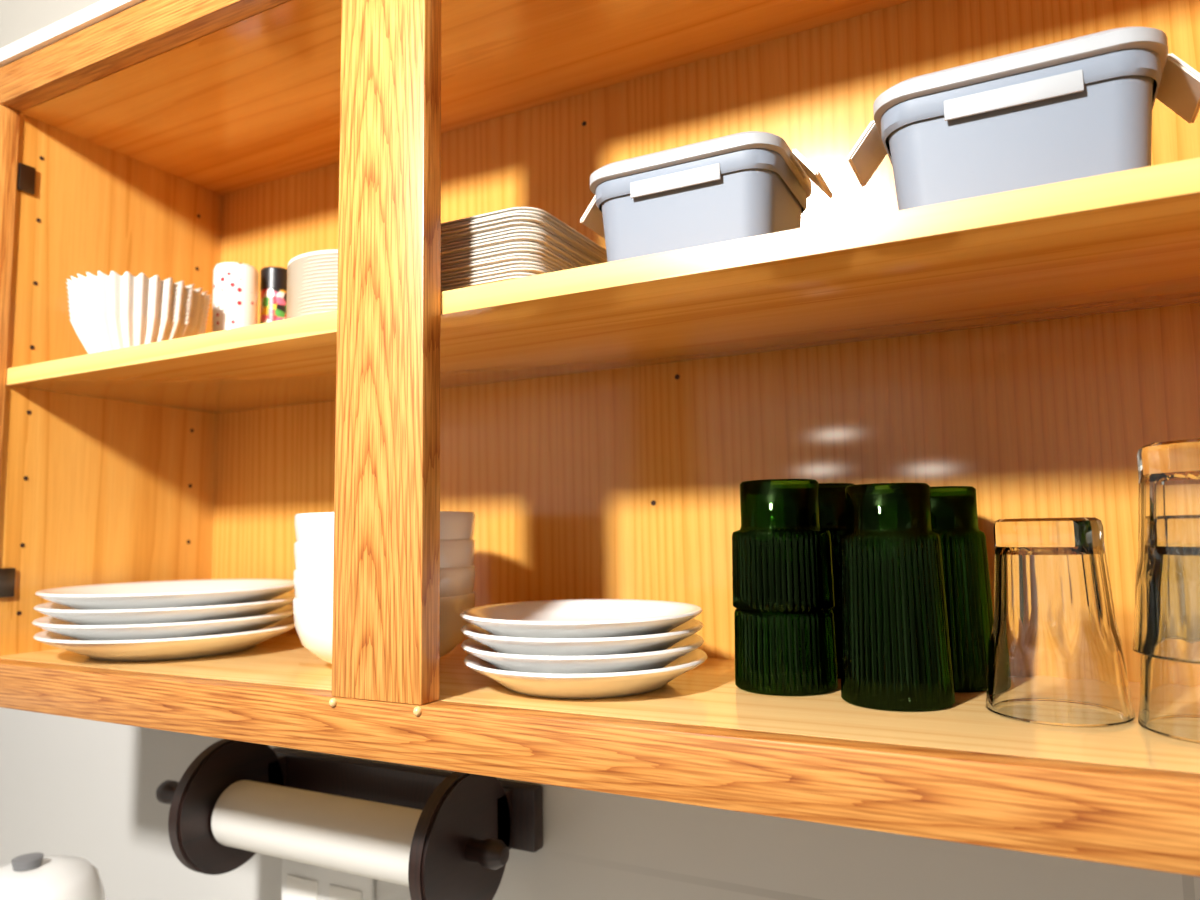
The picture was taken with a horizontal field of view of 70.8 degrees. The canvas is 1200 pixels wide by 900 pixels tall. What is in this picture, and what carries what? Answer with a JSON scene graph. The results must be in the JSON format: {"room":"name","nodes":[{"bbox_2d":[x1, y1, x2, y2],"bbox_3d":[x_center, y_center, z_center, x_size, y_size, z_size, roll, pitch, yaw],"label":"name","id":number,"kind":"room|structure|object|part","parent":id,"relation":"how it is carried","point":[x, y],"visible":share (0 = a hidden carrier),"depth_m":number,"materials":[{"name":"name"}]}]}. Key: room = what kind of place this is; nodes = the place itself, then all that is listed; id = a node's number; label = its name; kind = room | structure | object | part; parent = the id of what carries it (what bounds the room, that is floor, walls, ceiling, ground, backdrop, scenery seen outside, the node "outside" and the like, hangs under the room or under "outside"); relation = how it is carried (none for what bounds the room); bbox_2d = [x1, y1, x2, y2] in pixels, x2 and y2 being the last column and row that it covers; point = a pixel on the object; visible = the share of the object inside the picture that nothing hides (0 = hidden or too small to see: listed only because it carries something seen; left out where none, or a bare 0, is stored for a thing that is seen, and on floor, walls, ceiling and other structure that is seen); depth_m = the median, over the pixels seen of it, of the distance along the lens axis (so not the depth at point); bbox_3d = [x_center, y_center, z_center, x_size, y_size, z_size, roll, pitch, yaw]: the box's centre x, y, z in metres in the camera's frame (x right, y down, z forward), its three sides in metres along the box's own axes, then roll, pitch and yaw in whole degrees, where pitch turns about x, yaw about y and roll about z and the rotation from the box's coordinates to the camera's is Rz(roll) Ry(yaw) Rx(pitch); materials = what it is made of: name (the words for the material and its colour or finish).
{"room":"kitchen","nodes":[
{"label":"kitchen","id":0,"kind":"room"},
{"bbox_2d":[0,0,101,48],"bbox_3d":[0.065,-0.634,0.774,4.800,0.298,0.306,-4,-6,27],"label":"soffit","id":1,"kind":"structure","parent":0,"point":[19,19],"depth_m":0.95,"materials":[{"name":"grey paint"}]},
{"bbox_2d":[0,707,1199,899],"bbox_3d":[0.174,0.428,0.854,4.800,2.400,0.098,-4,-6,27],"label":"wall","id":2,"kind":"structure","parent":0,"point":[86,789],"depth_m":0.89,"materials":[{"name":"paint"}]},
{"bbox_2d":[281,858,373,899],"bbox_3d":[-0.339,0.570,1.043,0.150,0.120,0.010,-4,-6,27],"label":"wall outlet","id":3,"kind":"object","parent":2,"relation":"attached to","point":[300,881],"visible":0.67,"depth_m":1.05,"materials":[{"name":"white plastic"}]},
{"bbox_2d":[287,874,317,899],"bbox_3d":[-0.373,0.571,1.056,0.052,0.070,0.002,-4,-6,27],"label":"socket","id":4,"kind":"object","parent":3,"relation":"attached to","point":[299,886],"depth_m":1.06,"materials":[{"name":"white plastic"}]},
{"bbox_2d":[329,884,361,899],"bbox_3d":[-0.309,0.567,1.023,0.052,0.070,0.002,-4,-6,27],"label":"socket","id":5,"kind":"object","parent":3,"relation":"attached to","point":[336,891],"depth_m":1.03,"materials":[{"name":"white plastic"}]},
{"bbox_2d":[156,739,542,899],"bbox_3d":[-0.316,0.413,0.952,0.516,0.151,0.174,-4,-6,27],"label":"paper towel holder","id":6,"kind":"object","parent":2,"relation":"attached to","point":[467,827],"visible":0.78,"depth_m":0.94,"materials":[{"name":"black metal"}]},
{"bbox_2d":[211,780,421,886],"bbox_3d":[-0.288,0.418,0.924,0.313,0.072,0.072,-4,-6,27],"label":"paper towel roll","id":7,"kind":"object","parent":6,"relation":"on","point":[369,839],"visible":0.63,"depth_m":0.90,"materials":[{"name":"white paper"}]},
{"bbox_2d":[0,0,1199,876],"bbox_3d":[-0.021,-0.111,0.766,1.358,0.709,0.313,-4,-6,27],"label":"upper cabinet","id":8,"kind":"object","parent":2,"relation":"attached to","point":[601,426],"visible":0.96,"depth_m":0.79,"materials":[{"name":"brown wood"}]},
{"bbox_3d":[-0.660,0.147,0.938,0.004,0.032,0.018,-4,-6,27],"label":"hinge plate","id":9,"kind":"part","parent":8,"relation":"part of","materials":[{"name":"grey metal"}]},
{"bbox_3d":[-0.667,-0.316,0.983,0.004,0.032,0.018,-4,-6,27],"label":"hinge plate","id":10,"kind":"part","parent":8,"relation":"part of","materials":[{"name":"grey metal"}]},
{"bbox_2d":[0,0,145,67],"bbox_3d":[-0.027,-0.472,0.801,1.446,0.015,0.316,-4,-6,27],"label":"trim","id":11,"kind":"structure","parent":8,"relation":"attached to","point":[95,13],"depth_m":0.90,"materials":[{"name":"white"}]},
{"bbox_3d":[-0.612,-0.071,1.082,0.016,0.709,0.286,-4,-6,27],"label":"panel","id":12,"kind":"part","parent":8,"relation":"part of","materials":[{"name":"brown wood"}]},
{"bbox_2d":[66,271,210,353],"bbox_3d":[-0.533,-0.139,0.977,0.149,0.093,0.149,-4,-6,27],"label":"liner","id":13,"kind":"object","parent":8,"relation":"on","point":[113,311],"visible":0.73,"depth_m":0.93,"materials":[{"name":"white paper"}]},
{"bbox_3d":[-0.091,-0.453,0.673,1.358,0.044,0.022,-4,-6,27],"label":"rail","id":14,"kind":"part","parent":8,"relation":"part of","materials":[{"name":"brown wood"}]},
{"bbox_2d":[33,616,294,660],"bbox_3d":[-0.480,0.212,0.957,0.270,0.027,0.270,-4,-6,27],"label":"dinner plate","id":15,"kind":"object","parent":8,"relation":"on","point":[210,645],"visible":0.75,"depth_m":0.86,"materials":[{"name":"white ceramic"}]},
{"bbox_2d":[32,604,292,640],"bbox_3d":[-0.482,0.198,0.957,0.270,0.027,0.270,-4,-6,27],"label":"dinner plate","id":16,"kind":"object","parent":15,"relation":"on","point":[244,624],"visible":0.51,"depth_m":0.85,"materials":[{"name":"white ceramic"}]},
{"bbox_2d":[33,592,294,624],"bbox_3d":[-0.480,0.182,0.957,0.270,0.027,0.270,-4,-6,27],"label":"dinner plate","id":17,"kind":"object","parent":16,"relation":"on","point":[227,611],"visible":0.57,"depth_m":0.85,"materials":[{"name":"white ceramic"}]},
{"bbox_2d":[35,579,293,609],"bbox_3d":[-0.481,0.168,0.960,0.270,0.027,0.270,-4,-6,27],"label":"dinner plate","id":18,"kind":"object","parent":17,"relation":"on","point":[208,592],"visible":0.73,"depth_m":0.90,"materials":[{"name":"white ceramic"}]},
{"bbox_2d":[212,262,258,331],"bbox_3d":[-0.452,-0.157,1.046,0.052,0.140,0.052,-4,-6,27],"label":"spice jar","id":19,"kind":"object","parent":8,"relation":"on","point":[235,285],"visible":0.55,"depth_m":1.03,"materials":[{"name":"white ceramic"}]},
{"bbox_2d":[260,267,286,323],"bbox_3d":[-0.417,-0.158,1.085,0.038,0.148,0.038,-4,-6,27],"label":"tin","id":20,"kind":"object","parent":8,"relation":"on","point":[273,280],"visible":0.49,"depth_m":1.07,"materials":[{"name":"multicoloured metal"}]},
{"bbox_2d":[286,249,337,318],"bbox_3d":[-0.247,-0.146,0.866,0.140,0.076,0.140,-4,-6,27],"label":"plate stack","id":21,"kind":"object","parent":8,"relation":"on","point":[312,277],"visible":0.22,"depth_m":0.80,"materials":[{"name":"beige ceramic"}]},
{"bbox_2d":[293,591,474,663],"bbox_3d":[-0.208,0.175,0.824,0.172,0.068,0.172,-4,-6,27],"label":"bowl","id":22,"kind":"object","parent":8,"relation":"on","point":[313,620],"visible":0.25,"depth_m":0.77,"materials":[{"name":"white ceramic"}]},
{"bbox_2d":[293,565,474,600],"bbox_3d":[-0.209,0.149,0.826,0.172,0.068,0.172,-4,-6,27],"label":"bowl","id":23,"kind":"object","parent":22,"relation":"on","point":[308,585],"visible":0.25,"depth_m":0.77,"materials":[{"name":"white ceramic"}]},
{"bbox_2d":[294,539,474,570],"bbox_3d":[-0.209,0.123,0.829,0.172,0.068,0.172,-4,-6,27],"label":"bowl","id":24,"kind":"object","parent":23,"relation":"on","point":[309,556],"visible":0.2,"depth_m":0.78,"materials":[{"name":"white ceramic"}]},
{"bbox_2d":[294,511,474,541],"bbox_3d":[-0.210,0.097,0.831,0.172,0.068,0.172,-4,-6,27],"label":"bowl","id":25,"kind":"object","parent":24,"relation":"on","point":[309,527],"visible":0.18,"depth_m":0.78,"materials":[{"name":"white ceramic"}]},
{"bbox_3d":[-0.022,-0.427,0.805,1.326,0.016,0.277,-4,-6,27],"label":"panel","id":26,"kind":"part","parent":8,"relation":"part of","materials":[{"name":"brown wood"}]},
{"bbox_2d":[441,207,606,291],"bbox_3d":[-0.093,-0.153,0.805,0.179,0.074,0.180,-4,-6,27],"label":"plate stack","id":27,"kind":"object","parent":8,"relation":"on","point":[515,242],"visible":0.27,"depth_m":0.71,"materials":[{"name":"beige ceramic"}]},
{"bbox_2d":[464,648,706,698],"bbox_3d":[-0.012,0.183,0.706,0.202,0.024,0.202,-4,-6,27],"label":"plate","id":28,"kind":"object","parent":8,"relation":"on","point":[616,684],"visible":0.6,"depth_m":0.63,"materials":[{"name":"white ceramic"}]},
{"bbox_2d":[461,634,703,673],"bbox_3d":[-0.014,0.170,0.708,0.202,0.024,0.202,-4,-6,27],"label":"plate","id":29,"kind":"object","parent":28,"relation":"on","point":[654,659],"visible":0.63,"depth_m":0.63,"materials":[{"name":"white ceramic"}]},
{"bbox_2d":[461,619,702,655],"bbox_3d":[-0.015,0.158,0.709,0.202,0.024,0.202,-4,-6,27],"label":"plate","id":30,"kind":"object","parent":29,"relation":"on","point":[662,641],"visible":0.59,"depth_m":0.63,"materials":[{"name":"white ceramic"}]},
{"bbox_2d":[460,599,701,637],"bbox_3d":[-0.015,0.145,0.709,0.202,0.024,0.202,-4,-6,27],"label":"plate","id":31,"kind":"object","parent":30,"relation":"on","point":[572,618],"visible":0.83,"depth_m":0.72,"materials":[{"name":"white ceramic"}]},
{"bbox_3d":[-0.012,0.207,0.744,1.326,0.016,0.277,-4,-6,27],"label":"floor panel","id":32,"kind":"part","parent":8,"relation":"part of","materials":[{"name":"brown wood"}]},
{"bbox_3d":[-0.080,0.209,0.609,1.358,0.044,0.022,-4,-6,27],"label":"rail","id":33,"kind":"part","parent":8,"relation":"part of","materials":[{"name":"brown wood"}]},
{"bbox_2d":[8,193,1199,413],"bbox_3d":[-0.017,-0.110,0.775,1.324,0.019,0.275,-4,-6,27],"label":"shelf","id":34,"kind":"object","parent":8,"relation":"attached to","point":[998,266],"depth_m":0.68,"materials":[{"name":"brown wood"}]},
{"bbox_3d":[0.048,-0.099,0.901,1.326,0.709,0.009,-4,-6,27],"label":"panel","id":35,"kind":"part","parent":8,"relation":"part of","materials":[{"name":"brown wood"}]},
{"bbox_2d":[580,131,832,261],"bbox_3d":[0.087,-0.179,0.709,0.206,0.102,0.134,-4,-6,27],"label":"storage container","id":36,"kind":"object","parent":8,"relation":"on","point":[741,185],"visible":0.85,"depth_m":0.65,"materials":[{"name":"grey plastic"}]},
{"bbox_3d":[0.086,-0.224,0.713,0.164,0.014,0.134,-4,-6,27],"label":"container lid","id":37,"kind":"part","parent":36,"relation":"part of","materials":[{"name":"grey plastic"}]},
{"bbox_2d":[734,608,837,695],"bbox_3d":[0.148,0.139,0.680,0.080,0.102,0.080,-4,-6,27],"label":"drinking glass","id":38,"kind":"object","parent":8,"relation":"on","point":[777,653],"visible":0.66,"depth_m":0.65,"materials":[{"name":"green glass"}]},
{"bbox_2d":[732,479,834,611],"bbox_3d":[0.147,0.076,0.686,0.080,0.102,0.080,-2,-6,10],"label":"drinking glass","id":39,"kind":"object","parent":38,"relation":"on","point":[782,555],"visible":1,"depth_m":0.66,"materials":[{"name":"green glass"}]},
{"bbox_2d":[831,603,840,678],"bbox_3d":[0.200,0.144,0.750,0.080,0.102,0.080,-4,-6,27],"label":"drinking glass","id":40,"kind":"object","parent":8,"relation":"on","point":[836,609],"visible":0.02,"depth_m":0.71,"materials":[{"name":"green glass"}]},
{"bbox_2d":[818,483,853,602],"bbox_3d":[0.199,0.082,0.756,0.080,0.102,0.080,-2,-6,16],"label":"drinking glass","id":41,"kind":"object","parent":40,"relation":"on","point":[832,504],"visible":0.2,"depth_m":0.73,"materials":[{"name":"green glass"}]},
{"bbox_2d":[840,483,954,710],"bbox_3d":[0.215,0.104,0.622,0.078,0.157,0.078,-4,-6,27],"label":"drinking glass","id":42,"kind":"object","parent":8,"relation":"on","point":[896,653],"visible":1,"depth_m":0.59,"materials":[{"name":"green glass"}]},
{"bbox_2d":[930,486,993,691],"bbox_3d":[0.277,0.109,0.686,0.078,0.157,0.078,-4,-6,27],"label":"drinking glass","id":43,"kind":"object","parent":8,"relation":"on","point":[953,508],"visible":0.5,"depth_m":0.65,"materials":[{"name":"green glass"}]},
{"bbox_2d":[847,27,1199,210],"bbox_3d":[0.297,-0.197,0.603,0.223,0.111,0.145,-4,-6,27],"label":"storage container","id":44,"kind":"object","parent":8,"relation":"on","point":[1079,107],"visible":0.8,"depth_m":0.55,"materials":[{"name":"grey plastic"}]},
{"bbox_3d":[0.296,-0.245,0.608,0.177,0.015,0.145,-4,-6,27],"label":"container lid","id":45,"kind":"part","parent":44,"relation":"part of","materials":[{"name":"grey plastic"}]},
{"bbox_2d":[985,517,1135,726],"bbox_3d":[0.306,0.112,0.572,0.088,0.130,0.088,-4,-6,27],"label":"glass tumbler","id":46,"kind":"object","parent":8,"relation":"on","point":[1056,654],"visible":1,"depth_m":0.54,"materials":[{"name":"clear glass"}]},
{"bbox_2d":[1138,654,1199,743],"bbox_3d":[0.374,0.105,0.513,0.088,0.130,0.088,-4,-6,27],"label":"glass tumbler","id":47,"kind":"object","parent":8,"relation":"on","point":[1169,697],"visible":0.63,"depth_m":0.50,"materials":[{"name":"clear glass"}]},
{"bbox_2d":[1132,439,1199,663],"bbox_3d":[0.373,0.060,0.517,0.088,0.130,0.088,-3,-6,18],"label":"glass tumbler","id":48,"kind":"object","parent":47,"relation":"on","point":[1167,577],"visible":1,"depth_m":0.50,"materials":[{"name":"clear glass"}]},
{"bbox_3d":[-0.654,1.501,-0.909,4.800,0.050,3.810,-4,-6,27],"label":"floor","id":49,"kind":"structure","parent":0,"visible":0},
{"bbox_3d":[0.016,1.134,0.454,4.800,0.918,0.640,-4,-6,27],"label":"countertop","id":50,"kind":"structure","parent":49,"relation":"on","visible":0},
{"bbox_2d":[0,853,105,899],"bbox_3d":[-0.674,0.603,0.974,0.197,0.260,0.184,1,-6,-22],"label":"electric kettle","id":51,"kind":"object","parent":50,"relation":"on","point":[30,876],"visible":1,"depth_m":0.97,"materials":[{"name":"white plastic"}]},
{"bbox_3d":[-0.670,0.480,0.989,0.032,0.014,0.032,-4,-6,27],"label":"lid knob","id":52,"kind":"part","parent":51,"relation":"part of","materials":[{"name":"grey plastic"}]}
]}

